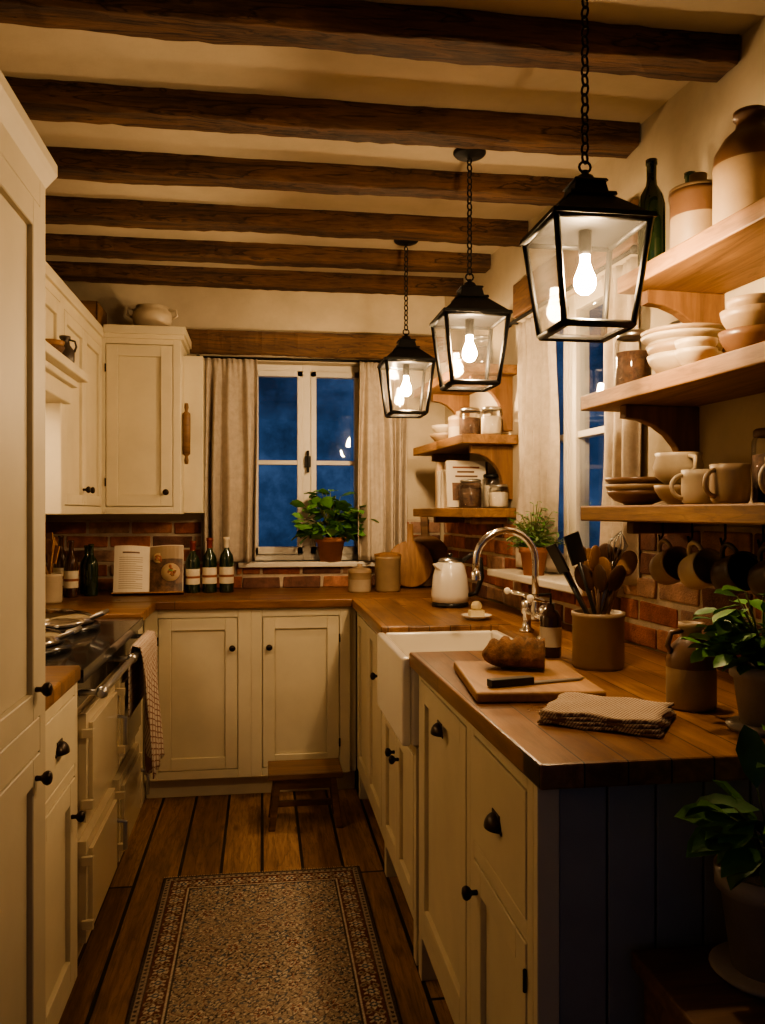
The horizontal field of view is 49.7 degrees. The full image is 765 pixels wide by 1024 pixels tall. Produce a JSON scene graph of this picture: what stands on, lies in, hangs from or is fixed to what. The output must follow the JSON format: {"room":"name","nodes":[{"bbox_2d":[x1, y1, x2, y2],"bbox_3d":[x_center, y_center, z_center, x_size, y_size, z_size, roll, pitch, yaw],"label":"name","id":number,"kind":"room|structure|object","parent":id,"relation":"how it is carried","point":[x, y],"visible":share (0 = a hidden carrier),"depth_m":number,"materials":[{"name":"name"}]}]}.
{"room":"kitchen","nodes":[
{"label":"kitchen","id":0,"kind":"room"},
{"bbox_2d":[46,281,444,755],"bbox_3d":[-0.687,0.068,4.533,2.450,2.515,0.270,0,0,-8],"label":"wall","id":1,"kind":"structure","parent":0,"point":[200,308],"depth_m":4.44,"materials":[{"name":"beige paint"}]},
{"bbox_2d":[102,324,204,513],"bbox_3d":[-1.141,-0.440,4.121,0.479,0.900,0.394,0,0,-8],"label":"upper cabinet","id":2,"kind":"object","parent":1,"relation":"attached to","point":[149,376],"visible":0.95,"depth_m":3.97,"materials":[{"name":"beige paint"}]},
{"bbox_2d":[126,303,177,325],"bbox_3d":[-1.143,-0.954,4.098,0.195,0.125,0.196,0,0,34],"label":"soup tureen","id":3,"kind":"object","parent":2,"relation":"on","point":[149,314],"visible":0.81,"depth_m":4.03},
{"bbox_2d":[182,403,190,463],"bbox_3d":[-0.966,-0.386,4.063,0.040,0.302,0.040,0,0,-8],"label":"rolling pin","id":4,"kind":"object","parent":2,"relation":"attached to","point":[186,417],"visible":1,"depth_m":4.05,"materials":[{"name":"brown wood"}]},
{"bbox_2d":[45,519,439,589],"bbox_3d":[-0.705,0.224,4.383,2.071,0.368,0.022,0,0,-8],"label":"backsplash","id":5,"kind":"structure","parent":1,"relation":"attached to","point":[105,535],"depth_m":4.32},
{"bbox_2d":[196,355,380,362],"bbox_3d":[-0.405,-0.808,4.404,1.156,0.026,0.068,0,0,-8],"label":"curtain rod","id":6,"kind":"object","parent":1,"relation":"attached to","point":[211,357],"visible":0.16,"depth_m":4.37,"materials":[{"name":"black metal"}]},
{"bbox_2d":[201,357,257,561],"bbox_3d":[-0.800,-0.270,4.306,0.296,1.060,0.116,0,0,-8],"label":"curtain","id":7,"kind":"object","parent":6,"relation":"hanging from","point":[231,385],"visible":0.95,"depth_m":4.30,"materials":[{"name":"fabric"}]},
{"bbox_2d":[358,362,408,560],"bbox_3d":[0.001,-0.270,4.423,0.273,1.060,0.102,0,0,-8],"label":"curtain","id":8,"kind":"object","parent":6,"relation":"hanging from","point":[383,441],"visible":0.88,"depth_m":4.42,"materials":[{"name":"fabric"}]},
{"bbox_2d":[238,560,374,567],"bbox_3d":[-0.405,0.279,4.458,0.735,0.028,0.160,0,0,-8],"label":"windowsill","id":9,"kind":"structure","parent":1,"relation":"attached to","point":[288,563],"depth_m":4.38,"materials":[{"name":"paint"}]},
{"bbox_2d":[290,488,378,561],"bbox_3d":[-0.256,0.069,4.411,0.481,0.391,0.244,0,0,-8],"label":"potted plant","id":10,"kind":"object","parent":9,"relation":"on","point":[344,527],"visible":1,"depth_m":4.39,"materials":[{"name":"green plant"}]},
{"bbox_2d":[256,364,359,560],"bbox_3d":[-0.416,-0.270,4.532,0.655,1.070,0.092,0,0,-8],"label":"window","id":11,"kind":"structure","parent":1,"relation":"in","point":[306,375],"depth_m":4.52,"materials":[{"name":"paint"}]},
{"bbox_2d":[186,329,443,359],"bbox_3d":[-0.362,-0.889,4.421,1.400,0.131,0.056,0,0,-8],"label":"lintel","id":12,"kind":"object","parent":1,"relation":"attached to","point":[220,342],"visible":0.79,"depth_m":4.39,"materials":[{"name":"brown wood"}]},
{"bbox_2d":[59,756,453,1023],"bbox_3d":[0.020,1.350,1.595,3.000,0.050,6.350,0,0,-8],"label":"floor","id":13,"kind":"structure","parent":0,"point":[212,834],"depth_m":3.10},
{"bbox_2d":[0,70,57,1023],"bbox_3d":[-0.896,0.290,0.909,0.669,2.070,1.657,0,0,-8],"label":"pantry cabinet","id":14,"kind":"object","parent":13,"relation":"on","point":[27,167],"visible":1,"depth_m":1.61,"materials":[{"name":"paint"}]},
{"bbox_2d":[45,683,84,1023],"bbox_3d":[-1.058,0.885,1.930,0.644,0.879,0.415,0,0,-8],"label":"base cabinet","id":15,"kind":"object","parent":13,"relation":"on","point":[61,815],"visible":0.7,"depth_m":2.00,"materials":[{"name":"beige paint"}]},
{"bbox_2d":[45,665,80,710],"bbox_3d":[-1.072,0.425,1.930,0.615,0.040,0.430,0,0,-8],"label":"countertop","id":16,"kind":"structure","parent":15,"relation":"on","point":[62,678],"depth_m":2.04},
{"bbox_2d":[45,608,156,967],"bbox_3d":[-1.154,0.838,2.707,0.677,0.974,1.120,0,0,-8],"label":"range cooker","id":17,"kind":"object","parent":13,"relation":"on","point":[109,769],"visible":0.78,"depth_m":2.53,"materials":[{"name":"beige metal"}]},
{"bbox_2d":[128,630,163,778],"bbox_3d":[-0.854,0.697,3.018,0.089,0.480,0.380,0,0,-8],"label":"tea towel","id":18,"kind":"object","parent":17,"relation":"hanging from","point":[142,674],"visible":0.98,"depth_m":2.96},
{"bbox_2d":[135,621,145,806],"bbox_3d":[-1.371,0.885,3.767,0.555,0.879,1.010,0,0,-8],"label":"base cabinet","id":19,"kind":"object","parent":13,"relation":"on","point":[139,738],"visible":0.02,"depth_m":3.73,"materials":[{"name":"beige paint"}]},
{"bbox_2d":[45,602,155,620],"bbox_3d":[-1.297,0.425,3.469,0.615,0.040,0.420,0,0,-8],"label":"countertop","id":20,"kind":"structure","parent":19,"relation":"on","point":[120,609],"depth_m":3.50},
{"bbox_2d":[61,586,431,609],"bbox_3d":[-0.655,0.425,4.081,2.063,0.040,0.595,0,0,-8],"label":"countertop","id":21,"kind":"structure","parent":19,"relation":"on","point":[251,598],"depth_m":3.86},
{"bbox_2d":[45,532,62,603],"bbox_3d":[-1.496,0.248,3.677,0.129,0.314,0.135,0,0,40],"label":"utensil crock","id":22,"kind":"object","parent":21,"relation":"on","point":[53,581],"visible":0.66,"depth_m":3.66,"materials":[{"name":"beige ceramic"}]},
{"bbox_2d":[53,536,66,595],"bbox_3d":[-1.566,0.260,4.016,0.068,0.290,0.068,0,0,-8],"label":"oil bottle","id":23,"kind":"object","parent":21,"relation":"on","point":[58,567],"visible":0.46,"depth_m":3.99,"materials":[{"name":"glass"}]},
{"bbox_2d":[63,540,78,597],"bbox_3d":[-1.482,0.270,3.927,0.068,0.270,0.068,0,0,-8],"label":"oil bottle","id":24,"kind":"object","parent":21,"relation":"on","point":[71,572],"visible":1,"depth_m":3.90,"materials":[{"name":"glass"}]},
{"bbox_2d":[84,544,97,595],"bbox_3d":[-1.412,0.280,3.998,0.066,0.250,0.066,0,0,-8],"label":"oil bottle","id":25,"kind":"object","parent":21,"relation":"on","point":[91,563],"visible":1,"depth_m":3.97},
{"bbox_2d":[111,545,183,594],"bbox_3d":[-1.150,0.288,4.061,0.340,0.248,0.130,0,0,-12],"label":"open cookbook","id":26,"kind":"object","parent":21,"relation":"on","point":[138,570],"visible":1,"depth_m":4.06,"materials":[{"name":"paper"}]},
{"bbox_2d":[185,541,199,592],"bbox_3d":[-0.954,0.275,4.146,0.074,0.260,0.074,0,0,-8],"label":"wine bottle","id":27,"kind":"object","parent":21,"relation":"on","point":[192,564],"visible":1,"depth_m":4.12,"materials":[{"name":"green glass"}]},
{"bbox_2d":[202,538,216,592],"bbox_3d":[-0.871,0.268,4.158,0.074,0.275,0.074,0,0,-8],"label":"wine bottle","id":28,"kind":"object","parent":21,"relation":"on","point":[209,561],"visible":1,"depth_m":4.13,"materials":[{"name":"green glass"}]},
{"bbox_2d":[219,537,233,592],"bbox_3d":[-0.788,0.266,4.170,0.074,0.278,0.074,0,0,-8],"label":"wine bottle","id":29,"kind":"object","parent":21,"relation":"on","point":[226,561],"visible":1,"depth_m":4.14,"materials":[{"name":"glass"}]},
{"bbox_2d":[348,564,371,592],"bbox_3d":[-0.116,0.334,4.187,0.122,0.143,0.121,0,0,-8],"label":"crock","id":30,"kind":"object","parent":21,"relation":"on","point":[359,577],"visible":1,"depth_m":4.14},
{"bbox_2d":[374,552,400,591],"bbox_3d":[0.026,0.305,4.218,0.138,0.200,0.138,0,0,-8],"label":"crock","id":31,"kind":"object","parent":21,"relation":"on","point":[387,564],"visible":1,"depth_m":4.16,"materials":[{"name":"beige ceramic"}]},
{"bbox_2d":[391,524,432,587],"bbox_3d":[0.147,0.232,4.395,0.250,0.336,0.070,0,0,-8],"label":"chopping board","id":32,"kind":"object","parent":21,"relation":"on","point":[416,559],"visible":0.84,"depth_m":4.38,"materials":[{"name":"brown wood"}]},
{"bbox_2d":[413,517,447,586],"bbox_3d":[0.230,0.201,4.451,0.280,0.397,0.068,0,0,-8],"label":"chopping board","id":33,"kind":"object","parent":21,"relation":"on","point":[436,547],"visible":0.42,"depth_m":4.45,"materials":[{"name":"brown wood"}]},
{"bbox_2d":[144,607,355,798],"bbox_3d":[-0.641,0.885,4.083,0.970,0.879,0.614,0,0,-8],"label":"base cabinet","id":34,"kind":"object","parent":13,"relation":"on","point":[241,690],"visible":0.84,"depth_m":3.82,"materials":[{"name":"beige paint"}]},
{"bbox_2d":[125,865,402,1023],"bbox_3d":[-0.288,1.318,2.004,0.712,0.011,2.091,0,0,-8],"label":"rug","id":35,"kind":"object","parent":13,"relation":"on","point":[290,946],"visible":1,"depth_m":2.46,"materials":[{"name":"fabric"}]},
{"bbox_2d":[268,758,342,831],"bbox_3d":[-0.333,1.206,3.529,0.310,0.238,0.200,0,0,-8],"label":"step stool","id":36,"kind":"object","parent":13,"relation":"on","point":[305,773],"visible":1,"depth_m":3.46,"materials":[{"name":"brown wood"}]},
{"bbox_2d":[357,612,418,965],"bbox_3d":[0.257,0.885,3.180,0.614,0.879,1.500,0,0,-8],"label":"base cabinet","id":37,"kind":"object","parent":13,"relation":"on","point":[388,770],"visible":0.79,"depth_m":2.97,"materials":[{"name":"beige paint"}]},
{"bbox_2d":[419,676,764,1023],"bbox_3d":[0.547,0.886,1.921,0.814,0.877,1.037,0,0,-8],"label":"base cabinet","id":38,"kind":"object","parent":13,"relation":"on","point":[535,904],"visible":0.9,"depth_m":1.40,"materials":[{"name":"beige paint"}]},
{"bbox_2d":[352,597,764,789],"bbox_3d":[0.438,0.426,2.641,0.799,0.042,2.560,0,0,-8],"label":"countertop","id":39,"kind":"structure","parent":38,"relation":"on","point":[696,747],"depth_m":1.60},
{"bbox_2d":[377,630,513,745],"bbox_3d":[0.235,0.551,2.677,0.438,0.257,0.520,0,0,-8],"label":"sink","id":40,"kind":"object","parent":39,"relation":"in","point":[397,682],"visible":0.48,"depth_m":2.70,"materials":[{"name":"ceramic"}]},
{"bbox_2d":[431,552,483,607],"bbox_3d":[0.315,0.287,3.553,0.224,0.236,0.164,0,0,-8],"label":"electric kettle","id":41,"kind":"object","parent":39,"relation":"on","point":[450,589],"visible":0.98,"depth_m":3.49,"materials":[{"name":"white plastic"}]},
{"bbox_2d":[461,601,491,619],"bbox_3d":[0.354,0.370,3.114,0.118,0.070,0.118,0,0,-8],"label":"soap dish","id":42,"kind":"object","parent":39,"relation":"on","point":[476,613],"visible":1,"depth_m":3.10,"materials":[{"name":"ceramic"}]},
{"bbox_2d":[471,527,545,640],"bbox_3d":[0.454,0.227,2.685,0.239,0.356,0.253,0,0,42],"label":"bridge faucet","id":43,"kind":"object","parent":39,"relation":"on","point":[531,608],"visible":0.89,"depth_m":2.69,"materials":[{"name":"silver metal"}]},
{"bbox_2d":[454,660,605,702],"bbox_3d":[0.329,0.393,1.933,0.280,0.023,0.370,0,0,-3],"label":"chopping board","id":44,"kind":"object","parent":39,"relation":"on","point":[474,674],"visible":0.84,"depth_m":1.83,"materials":[{"name":"brown wood"}]},
{"bbox_2d":[482,636,544,668],"bbox_3d":[0.319,0.341,2.010,0.152,0.076,0.100,0,0,10],"label":"bread loaf","id":45,"kind":"object","parent":44,"relation":"on","point":[517,652],"visible":1,"depth_m":1.97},
{"bbox_2d":[487,675,584,687],"bbox_3d":[0.349,0.371,1.835,0.250,0.016,0.024,0,0,-21],"label":"bread knife","id":46,"kind":"object","parent":44,"relation":"on","point":[515,680],"visible":1,"depth_m":1.80,"materials":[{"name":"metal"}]},
{"bbox_2d":[538,593,561,657],"bbox_3d":[0.469,0.316,2.312,0.066,0.178,0.060,0,0,-8],"label":"soap bottle","id":47,"kind":"object","parent":39,"relation":"on","point":[550,618],"visible":0.91,"depth_m":2.29,"materials":[{"name":"glass"}]},
{"bbox_2d":[546,531,637,671],"bbox_3d":[0.566,0.226,2.172,0.223,0.358,0.168,0,0,-28],"label":"utensil crock","id":48,"kind":"object","parent":39,"relation":"on","point":[597,631],"visible":1,"depth_m":2.12,"materials":[{"name":"brown ceramic"}]},
{"bbox_2d":[537,692,676,737],"bbox_3d":[0.438,0.390,1.605,0.231,0.028,0.191,0,0,27],"label":"folded towel","id":49,"kind":"object","parent":39,"relation":"on","point":[634,716],"visible":1,"depth_m":1.56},
{"bbox_2d":[665,621,716,712],"bbox_3d":[0.640,0.317,1.710,0.100,0.176,0.100,0,0,24],"label":"jug","id":50,"kind":"object","parent":39,"relation":"on","point":[692,687],"visible":0.75,"depth_m":1.67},
{"bbox_2d":[680,585,764,736],"bbox_3d":[0.709,0.270,1.548,0.268,0.269,0.265,0,0,33],"label":"potted plant","id":51,"kind":"object","parent":39,"relation":"on","point":[728,640],"visible":1,"depth_m":1.52,"materials":[{"name":"plant"}]},
{"bbox_2d":[631,943,764,1023],"bbox_3d":[0.647,1.022,1.178,0.420,0.605,0.425,0,0,-8],"label":"side table","id":52,"kind":"object","parent":13,"relation":"on","point":[681,986],"visible":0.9,"depth_m":1.26,"materials":[{"name":"brown wood"}]},
{"bbox_2d":[674,724,764,999],"bbox_3d":[0.610,0.508,1.221,0.318,0.424,0.259,0,0,29],"label":"rubber plant","id":53,"kind":"object","parent":52,"relation":"on","point":[727,824],"visible":1,"depth_m":1.23,"materials":[{"name":"green plant"}]},
{"bbox_2d":[0,0,764,286],"bbox_3d":[0.020,-1.230,1.595,3.000,0.080,6.350,0,0,-8],"label":"ceiling","id":54,"kind":"structure","parent":0,"point":[27,52],"depth_m":2.33,"materials":[{"name":"paint"}]},
{"bbox_2d":[46,261,463,296],"bbox_3d":[-0.640,-1.150,4.091,2.114,0.081,0.110,0,0,-8],"label":"ceiling beam","id":55,"kind":"structure","parent":54,"relation":"attached to","point":[232,278],"depth_m":4.05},
{"bbox_2d":[45,233,490,272],"bbox_3d":[-0.568,-1.152,3.697,2.144,0.077,0.111,0,0,-8],"label":"ceiling beam","id":56,"kind":"structure","parent":54,"relation":"attached to","point":[109,247],"depth_m":3.66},
{"bbox_2d":[45,195,527,246],"bbox_3d":[-0.489,-1.150,3.267,2.176,0.080,0.119,0,0,-8],"label":"ceiling beam","id":57,"kind":"structure","parent":54,"relation":"attached to","point":[123,213],"depth_m":3.24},
{"bbox_2d":[46,146,573,205],"bbox_3d":[-0.408,-1.152,2.832,2.210,0.076,0.110,0,0,-8],"label":"ceiling beam","id":58,"kind":"structure","parent":54,"relation":"attached to","point":[95,165],"depth_m":2.81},
{"bbox_2d":[4,76,639,158],"bbox_3d":[-0.330,-1.150,2.406,2.242,0.080,0.111,0,0,-8],"label":"ceiling beam","id":59,"kind":"structure","parent":54,"relation":"attached to","point":[49,100],"depth_m":2.39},
{"bbox_2d":[0,0,738,82],"bbox_3d":[-0.245,-1.152,1.945,2.277,0.077,0.118,0,0,-8],"label":"ceiling beam","id":60,"kind":"structure","parent":54,"relation":"attached to","point":[412,32],"depth_m":1.95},
{"bbox_2d":[377,240,435,417],"bbox_3d":[0.103,-0.804,3.603,0.226,0.772,0.226,0,0,-8],"label":"pendant lantern","id":61,"kind":"object","parent":54,"relation":"hanging from","point":[406,356],"visible":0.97,"depth_m":3.58,"materials":[{"name":"black metal"}]},
{"bbox_2d":[429,148,512,391],"bbox_3d":[0.288,-0.799,2.725,0.226,0.782,0.226,0,0,-8],"label":"pendant lantern","id":62,"kind":"object","parent":54,"relation":"hanging from","point":[471,310],"visible":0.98,"depth_m":2.70,"materials":[{"name":"black metal"}]},
{"bbox_2d":[519,0,657,342],"bbox_3d":[0.444,-0.789,1.808,0.226,0.802,0.226,0,0,-8],"label":"pendant lantern","id":63,"kind":"object","parent":54,"relation":"hanging from","point":[589,217],"visible":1,"depth_m":1.78,"materials":[{"name":"black metal"}]},
{"bbox_2d":[445,16,764,672],"bbox_3d":[1.040,0.068,1.601,0.075,2.515,6.070,0,0,-13],"label":"wall","id":64,"kind":"structure","parent":0,"point":[686,133],"depth_m":2.36,"materials":[{"name":"beige paint"}]},
{"bbox_2d":[413,508,515,523],"bbox_3d":[0.367,0.018,3.869,0.250,0.070,0.810,0,0,-13],"label":"wall shelf","id":65,"kind":"object","parent":64,"relation":"attached to","point":[441,515],"visible":0.92,"depth_m":3.54,"materials":[{"name":"brown wood"}]},
{"bbox_2d":[435,462,487,507],"bbox_3d":[0.360,-0.129,3.877,0.180,0.222,0.290,0,0,-13],"label":"cookbooks","id":66,"kind":"object","parent":65,"relation":"on","point":[440,473],"visible":0.27,"depth_m":3.90,"materials":[{"name":"paper"}]},
{"bbox_2d":[445,460,485,507],"bbox_3d":[0.375,-0.124,3.694,0.180,0.211,0.049,0,0,-13],"label":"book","id":67,"kind":"object","parent":65,"relation":"on","point":[456,471],"visible":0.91,"depth_m":3.68,"materials":[{"name":"paper"}]},
{"bbox_2d":[459,479,481,507],"bbox_3d":[0.383,-0.080,3.590,0.100,0.125,0.100,0,0,-8],"label":"glass jar","id":68,"kind":"object","parent":65,"relation":"on","point":[468,497],"visible":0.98,"depth_m":3.56,"materials":[{"name":"glass"}]},
{"bbox_2d":[482,474,500,507],"bbox_3d":[0.484,-0.092,3.644,0.084,0.150,0.084,0,0,-8],"label":"glass jar","id":69,"kind":"object","parent":65,"relation":"on","point":[485,488],"visible":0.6,"depth_m":3.62,"materials":[{"name":"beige glass"}]},
{"bbox_2d":[489,484,508,507],"bbox_3d":[0.498,-0.068,3.534,0.084,0.100,0.084,0,0,-8],"label":"glass jar","id":70,"kind":"object","parent":65,"relation":"on","point":[496,499],"visible":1,"depth_m":3.50,"materials":[{"name":"glass"}]},
{"bbox_2d":[413,363,516,431],"bbox_3d":[0.367,-0.487,3.869,0.250,0.275,0.810,0,0,-13],"label":"wall shelf","id":71,"kind":"object","parent":64,"relation":"attached to","point":[502,394],"visible":0.6,"depth_m":3.56,"materials":[{"name":"brown wood"}]},
{"bbox_2d":[470,335,492,363],"bbox_3d":[0.432,-0.696,3.601,0.100,0.140,0.100,0,0,-8],"label":"glass jar","id":72,"kind":"object","parent":71,"relation":"on","point":[481,356],"visible":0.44,"depth_m":3.56,"materials":[{"name":"glass"}]},
{"bbox_2d":[413,434,517,499],"bbox_3d":[0.367,-0.191,3.869,0.250,0.275,0.810,0,0,-13],"label":"wall shelf","id":73,"kind":"object","parent":64,"relation":"attached to","point":[497,449],"visible":0.75,"depth_m":3.56,"materials":[{"name":"brown wood"}]},
{"bbox_2d":[448,411,468,437],"bbox_3d":[0.354,-0.398,3.809,0.105,0.138,0.104,0,0,-8],"label":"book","id":74,"kind":"object","parent":73,"relation":"on","point":[453,421],"visible":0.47,"depth_m":3.77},
{"bbox_2d":[459,407,480,434],"bbox_3d":[0.389,-0.394,3.653,0.100,0.130,0.100,0,0,-8],"label":"glass jar","id":75,"kind":"object","parent":73,"relation":"on","point":[468,425],"visible":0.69,"depth_m":3.62,"materials":[{"name":"glass"}]},
{"bbox_2d":[481,406,501,433],"bbox_3d":[0.467,-0.389,3.537,0.092,0.120,0.092,0,0,-8],"label":"glass jar","id":76,"kind":"object","parent":73,"relation":"on","point":[489,424],"visible":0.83,"depth_m":3.50,"materials":[{"name":"glass"}]},
{"bbox_2d":[487,568,625,595],"bbox_3d":[0.605,0.249,3.010,0.160,0.028,0.870,0,0,-13],"label":"windowsill","id":77,"kind":"structure","parent":64,"relation":"attached to","point":[552,581],"depth_m":2.98,"materials":[{"name":"paint"}]},
{"bbox_2d":[507,501,565,575],"bbox_3d":[0.573,0.098,3.071,0.249,0.274,0.186,0,0,-8],"label":"potted herb","id":78,"kind":"object","parent":77,"relation":"on","point":[539,538],"visible":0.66,"depth_m":3.05,"materials":[{"name":"plant"}]},
{"bbox_2d":[509,245,637,327],"bbox_3d":[0.662,-0.785,2.966,0.068,0.026,1.046,0,0,-13],"label":"curtain rod","id":79,"kind":"object","parent":64,"relation":"attached to","point":[633,249],"visible":0.62,"depth_m":2.86,"materials":[{"name":"black metal"}]},
{"bbox_2d":[516,304,559,571],"bbox_3d":[0.599,-0.275,3.252,0.046,1.000,0.382,0,0,-13],"label":"curtain","id":80,"kind":"object","parent":79,"relation":"hanging from","point":[537,383],"visible":0.87,"depth_m":3.22,"materials":[{"name":"fabric"}]},
{"bbox_2d":[599,256,641,585],"bbox_3d":[0.744,-0.275,2.603,0.052,1.000,0.225,0,0,-12],"label":"curtain","id":81,"kind":"object","parent":79,"relation":"hanging from","point":[622,437],"visible":0.56,"depth_m":2.59,"materials":[{"name":"fabric"}]},
{"bbox_2d":[513,199,638,317],"bbox_3d":[0.672,-0.885,2.994,0.035,0.140,0.990,0,0,-13],"label":"lintel","id":82,"kind":"object","parent":64,"relation":"attached to","point":[545,276],"visible":0.56,"depth_m":3.08,"materials":[{"name":"brown wood"}]},
{"bbox_2d":[553,280,603,575],"bbox_3d":[0.718,-0.280,3.040,0.062,1.030,0.780,0,0,-13],"label":"window","id":83,"kind":"structure","parent":64,"relation":"in","point":[577,433],"depth_m":2.99,"materials":[{"name":"paint"}]},
{"bbox_2d":[444,519,764,670],"bbox_3d":[0.715,0.221,2.835,0.022,0.372,3.421,0,0,-13],"label":"backsplash","id":84,"kind":"structure","parent":64,"relation":"attached to","point":[653,609],"depth_m":2.48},
{"bbox_2d":[581,341,764,451],"bbox_3d":[0.862,-0.190,1.607,0.270,0.277,1.560,0,0,-13],"label":"wall shelf","id":85,"kind":"object","parent":64,"relation":"attached to","point":[667,402],"visible":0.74,"depth_m":2.02,"materials":[{"name":"brown wood"}]},
{"bbox_2d":[615,329,652,385],"bbox_3d":[0.689,-0.411,2.265,0.100,0.165,0.100,0,0,-8],"label":"glass jar","id":86,"kind":"object","parent":85,"relation":"on","point":[631,365],"visible":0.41,"depth_m":2.23,"materials":[{"name":"glass"}]},
{"bbox_2d":[640,323,725,373],"bbox_3d":[0.752,-0.388,2.054,0.210,0.119,0.209,0,0,-8],"label":"bowls","id":87,"kind":"object","parent":85,"relation":"on","point":[659,341],"visible":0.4,"depth_m":1.99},
{"bbox_2d":[674,336,717,365],"bbox_3d":[0.724,-0.362,1.904,0.096,0.067,0.096,0,0,-8],"label":"bowls","id":88,"kind":"object","parent":85,"relation":"on","point":[689,350],"visible":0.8,"depth_m":1.87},
{"bbox_2d":[718,292,764,351],"bbox_3d":[0.813,-0.396,1.801,0.150,0.135,0.149,0,0,-8],"label":"bowls","id":89,"kind":"object","parent":85,"relation":"on","point":[743,320],"visible":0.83,"depth_m":1.76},
{"bbox_2d":[581,503,764,533],"bbox_3d":[0.862,0.021,1.607,0.270,0.075,1.560,0,0,-13],"label":"wall shelf","id":90,"kind":"object","parent":64,"relation":"attached to","point":[640,519],"visible":0.99,"depth_m":1.93,"materials":[{"name":"brown wood"}]},
{"bbox_2d":[605,477,664,504],"bbox_3d":[0.707,-0.056,2.279,0.180,0.076,0.179,0,0,-8],"label":"dishes","id":91,"kind":"object","parent":90,"relation":"on","point":[624,490],"visible":0.81,"depth_m":2.21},
{"bbox_2d":[654,485,682,504],"bbox_3d":[0.749,-0.043,2.089,0.120,0.050,0.119,0,0,-8],"label":"bowl","id":92,"kind":"object","parent":90,"relation":"on","point":[663,492],"visible":0.45,"depth_m":2.06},
{"bbox_2d":[653,452,703,484],"bbox_3d":[0.749,-0.108,2.086,0.127,0.080,0.127,0,0,37],"label":"mug","id":93,"kind":"object","parent":92,"relation":"on","point":[667,465],"visible":0.79,"depth_m":2.04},
{"bbox_2d":[669,469,712,503],"bbox_3d":[0.742,-0.059,1.947,0.099,0.082,0.082,0,0,-29],"label":"coffee mug","id":94,"kind":"object","parent":90,"relation":"on","point":[692,492],"visible":0.69,"depth_m":1.92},
{"bbox_2d":[658,523,764,547],"bbox_3d":[0.768,0.051,1.959,0.006,0.053,0.413,0,0,-13],"label":"hooks","id":95,"kind":"object","parent":90,"relation":"attached to","point":[725,525],"visible":0.8,"depth_m":1.89,"materials":[{"name":"brown metal"}]},
{"bbox_2d":[649,539,687,584],"bbox_3d":[0.733,0.128,2.099,0.088,0.120,0.103,0,0,-8],"label":"mug","id":96,"kind":"object","parent":95,"relation":"hanging from","point":[663,567],"visible":0.84,"depth_m":2.10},
{"bbox_2d":[678,540,720,589],"bbox_3d":[0.762,0.128,1.972,0.088,0.120,0.103,0,0,-8],"label":"mug","id":97,"kind":"object","parent":95,"relation":"hanging from","point":[694,570],"visible":0.86,"depth_m":1.97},
{"bbox_2d":[710,542,757,594],"bbox_3d":[0.790,0.128,1.845,0.088,0.120,0.103,0,0,-8],"label":"mug","id":98,"kind":"object","parent":95,"relation":"hanging from","point":[732,570],"visible":0.8,"depth_m":1.85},
{"bbox_2d":[747,545,764,600],"bbox_3d":[0.818,0.128,1.718,0.088,0.120,0.103,0,0,-8],"label":"mug","id":99,"kind":"object","parent":95,"relation":"hanging from","point":[756,574],"visible":0.98,"depth_m":1.72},
{"bbox_2d":[702,463,750,503],"bbox_3d":[0.762,-0.061,1.815,0.086,0.088,0.104,0,0,38],"label":"coffee mug","id":100,"kind":"object","parent":90,"relation":"on","point":[730,483],"visible":0.91,"depth_m":1.79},
{"bbox_2d":[751,428,764,502],"bbox_3d":[0.873,-0.102,1.855,0.080,0.170,0.080,0,0,-8],"label":"glass jar","id":101,"kind":"object","parent":90,"relation":"on","point":[757,460],"visible":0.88,"depth_m":1.85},
{"bbox_2d":[617,196,764,352],"bbox_3d":[0.885,-0.467,1.504,0.270,0.277,1.350,0,0,-13],"label":"wall shelf","id":102,"kind":"object","parent":64,"relation":"attached to","point":[689,281],"visible":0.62,"depth_m":1.94,"materials":[{"name":"brown wood"}]},
{"bbox_2d":[638,158,665,266],"bbox_3d":[0.685,-0.750,2.100,0.068,0.290,0.068,0,0,-8],"label":"wine bottle","id":103,"kind":"object","parent":102,"relation":"on","point":[652,197],"visible":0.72,"depth_m":2.07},
{"bbox_2d":[668,172,711,248],"bbox_3d":[0.754,-0.706,1.972,0.134,0.200,0.134,0,0,-8],"label":"crock","id":104,"kind":"object","parent":102,"relation":"on","point":[690,203],"visible":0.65,"depth_m":1.92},
{"bbox_2d":[712,105,764,224],"bbox_3d":[0.796,-0.736,1.787,0.152,0.260,0.151,0,0,-8],"label":"stoneware flagon","id":105,"kind":"object","parent":102,"relation":"on","point":[738,172],"visible":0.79,"depth_m":1.74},
{"bbox_3d":[-1.368,0.067,1.240,0.150,2.515,6.050,0,0,-8],"label":"wall","id":106,"kind":"structure","parent":0,"visible":0},
{"bbox_2d":[45,340,88,514],"bbox_3d":[-1.264,-0.263,2.585,0.425,0.545,1.180,0,0,-8],"label":"hood","id":107,"kind":"object","parent":106,"relation":"attached to","point":[61,374],"visible":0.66,"depth_m":3.09,"materials":[{"name":"beige paint"}]},
{"bbox_2d":[59,335,76,362],"bbox_3d":[-1.164,-0.590,3.024,0.067,0.108,0.067,0,0,37],"label":"jug","id":108,"kind":"object","parent":107,"relation":"on","point":[68,352],"visible":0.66,"depth_m":3.01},
{"bbox_2d":[45,261,103,514],"bbox_3d":[-1.375,-0.432,3.155,0.369,0.885,2.240,0,0,-8],"label":"upper cabinet","id":109,"kind":"object","parent":106,"relation":"attached to","point":[65,314],"visible":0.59,"depth_m":3.50,"materials":[{"name":"beige paint"}]},
{"bbox_2d":[80,300,106,326],"bbox_3d":[-1.416,-0.930,3.957,0.140,0.109,0.240,0,0,-8],"label":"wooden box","id":110,"kind":"object","parent":109,"relation":"on","point":[93,307],"visible":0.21,"depth_m":3.85,"materials":[{"name":"brown wood"}]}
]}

